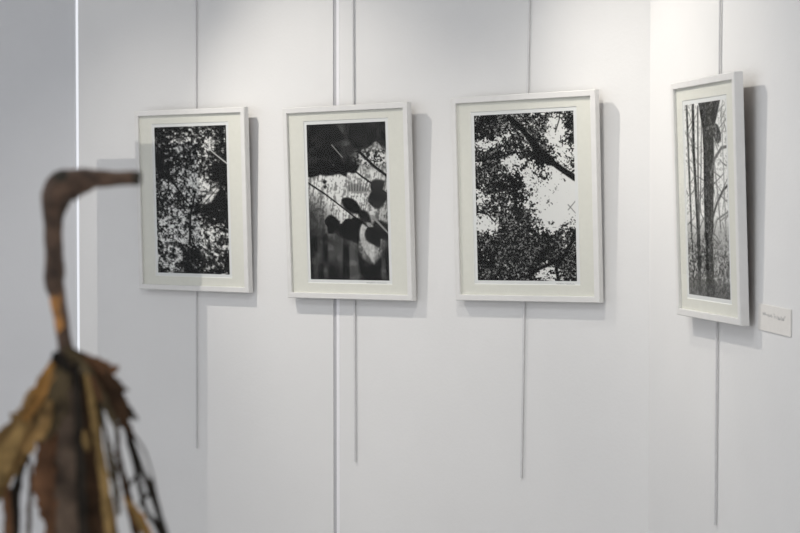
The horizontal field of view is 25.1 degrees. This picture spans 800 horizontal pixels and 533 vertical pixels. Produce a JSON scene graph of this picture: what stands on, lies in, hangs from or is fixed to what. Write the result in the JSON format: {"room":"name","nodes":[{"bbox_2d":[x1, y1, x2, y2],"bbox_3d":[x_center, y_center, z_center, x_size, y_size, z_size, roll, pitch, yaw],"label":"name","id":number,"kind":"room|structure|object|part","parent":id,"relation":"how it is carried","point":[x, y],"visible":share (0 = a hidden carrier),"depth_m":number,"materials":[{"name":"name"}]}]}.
{"room":"art gallery","nodes":[
{"label":"art gallery","id":0,"kind":"room"},
{"bbox_2d":[0,0,76,532],"bbox_3d":[-3.014,-0.394,7.726,3.400,3.250,0.012,0,2,10],"label":"wall","id":1,"kind":"structure","parent":0,"point":[38,37],"depth_m":7.47,"materials":[{"name":"grey paint"}]},
{"bbox_2d":[78,0,649,532],"bbox_3d":[-0.212,-0.362,6.601,2.650,3.250,0.060,1,2,35],"label":"wall","id":2,"kind":"structure","parent":0,"point":[439,375],"depth_m":6.49,"materials":[{"name":"white paint"}]},
{"bbox_2d":[195,0,196,447],"bbox_3d":[-0.785,-0.640,6.956,0.024,2.693,0.010,1,2,35],"label":"rod","id":3,"kind":"object","parent":2,"relation":"attached to","point":[195,0],"visible":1,"depth_m":6.96,"materials":[{"name":"grey metal"}]},
{"bbox_2d":[134,107,252,292],"bbox_3d":[-0.801,-0.256,6.937,0.568,0.703,0.054,1,2,35],"label":"framed photograph","id":4,"kind":"object","parent":3,"relation":"hanging from","point":[193,193],"visible":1,"depth_m":6.93,"materials":[{"name":"white paint"}]},
{"bbox_2d":[334,0,336,532],"bbox_3d":[-0.223,-0.362,6.604,0.018,3.250,0.046,1,2,35],"label":"trim","id":5,"kind":"structure","parent":2,"relation":"attached to","point":[335,300],"depth_m":6.61,"materials":[{"name":"grey metal"}]},
{"bbox_2d":[352,0,355,461],"bbox_3d":[-0.173,-0.631,6.521,0.031,2.686,0.010,1,2,35],"label":"hanging rod","id":6,"kind":"object","parent":2,"relation":"attached to","point":[354,306],"visible":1,"depth_m":6.54,"materials":[{"name":"grey metal"}]},
{"bbox_2d":[282,102,415,300],"bbox_3d":[-0.189,-0.232,6.500,0.569,0.704,0.052,1,2,35],"label":"framed photograph","id":7,"kind":"object","parent":6,"relation":"hanging from","point":[348,169],"visible":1,"depth_m":6.49,"materials":[{"name":"white paint"}]},
{"bbox_2d":[520,0,529,477],"bbox_3d":[0.436,-0.620,6.088,0.061,2.685,0.010,1,2,35],"label":"rod","id":8,"kind":"object","parent":2,"relation":"attached to","point":[528,39],"visible":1,"depth_m":6.12,"materials":[{"name":"grey metal"}]},
{"bbox_2d":[451,89,603,302],"bbox_3d":[0.422,-0.232,6.074,0.579,0.707,0.045,1,2,35],"label":"framed photograph","id":9,"kind":"object","parent":8,"relation":"hanging from","point":[526,168],"visible":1,"depth_m":6.06,"materials":[{"name":"white paint"}]},
{"bbox_2d":[648,0,799,532],"bbox_3d":[1.442,-0.254,2.804,0.060,3.250,6.200,0,2,-11],"label":"wall","id":10,"kind":"structure","parent":0,"point":[758,489],"depth_m":5.12,"materials":[{"name":"white paint"}]},
{"bbox_2d":[714,0,720,524],"bbox_3d":[0.926,-0.590,5.213,0.010,2.696,0.046,0,2,-11],"label":"rod","id":11,"kind":"object","parent":10,"relation":"attached to","point":[719,18],"visible":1,"depth_m":5.25,"materials":[{"name":"grey metal"}]},
{"bbox_2d":[671,71,748,325],"bbox_3d":[0.890,-0.195,5.200,0.051,0.705,0.517,0,2,-11],"label":"framed photograph","id":12,"kind":"object","parent":11,"relation":"hanging from","point":[707,113],"visible":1,"depth_m":5.17,"materials":[{"name":"white paint"}]},
{"bbox_2d":[758,303,791,336],"bbox_3d":[1.007,0.143,4.842,0.004,0.079,0.222,0,2,-11],"label":"card","id":13,"kind":"object","parent":10,"relation":"attached to","point":[773,319],"visible":1,"depth_m":4.83,"materials":[{"name":"white paper"}]},
{"bbox_3d":[-1.450,1.370,3.740,8.100,0.050,9.800,0,2,0],"label":"floor","id":14,"kind":"structure","parent":0,"visible":0},
{"bbox_2d":[0,168,167,532],"bbox_3d":[-0.354,0.215,1.959,0.216,0.644,0.098,0,2,0],"label":"bird sculpture","id":15,"kind":"object","parent":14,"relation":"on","point":[63,414],"visible":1,"depth_m":1.93,"materials":[{"name":"brown plant"}]},
{"bbox_3d":[-0.288,0.230,1.953,0.018,0.021,0.005,0,2,-14],"label":"dark stem","id":16,"kind":"part","parent":15,"relation":"part of","materials":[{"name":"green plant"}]},
{"bbox_3d":[-0.274,0.254,1.956,0.048,0.133,0.013,0,2,0],"label":"dark stem","id":17,"kind":"part","parent":15,"relation":"part of","materials":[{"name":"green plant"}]},
{"bbox_3d":[-0.277,0.252,1.955,0.017,0.018,0.006,0,2,-13],"label":"dark stem","id":18,"kind":"part","parent":15,"relation":"part of","materials":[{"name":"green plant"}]},
{"bbox_3d":[-0.280,0.216,1.966,0.032,0.077,0.009,0,2,0],"label":"dark stem","id":19,"kind":"part","parent":15,"relation":"part of","materials":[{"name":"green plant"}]},
{"bbox_3d":[-0.274,0.265,1.958,0.058,0.198,0.009,0,2,0],"label":"dark stem","id":20,"kind":"part","parent":15,"relation":"part of","materials":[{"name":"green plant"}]},
{"bbox_3d":[-0.271,0.236,1.955,0.007,0.014,0.006,1,2,30],"label":"dark stem","id":21,"kind":"part","parent":15,"relation":"part of","materials":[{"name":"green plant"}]}
]}

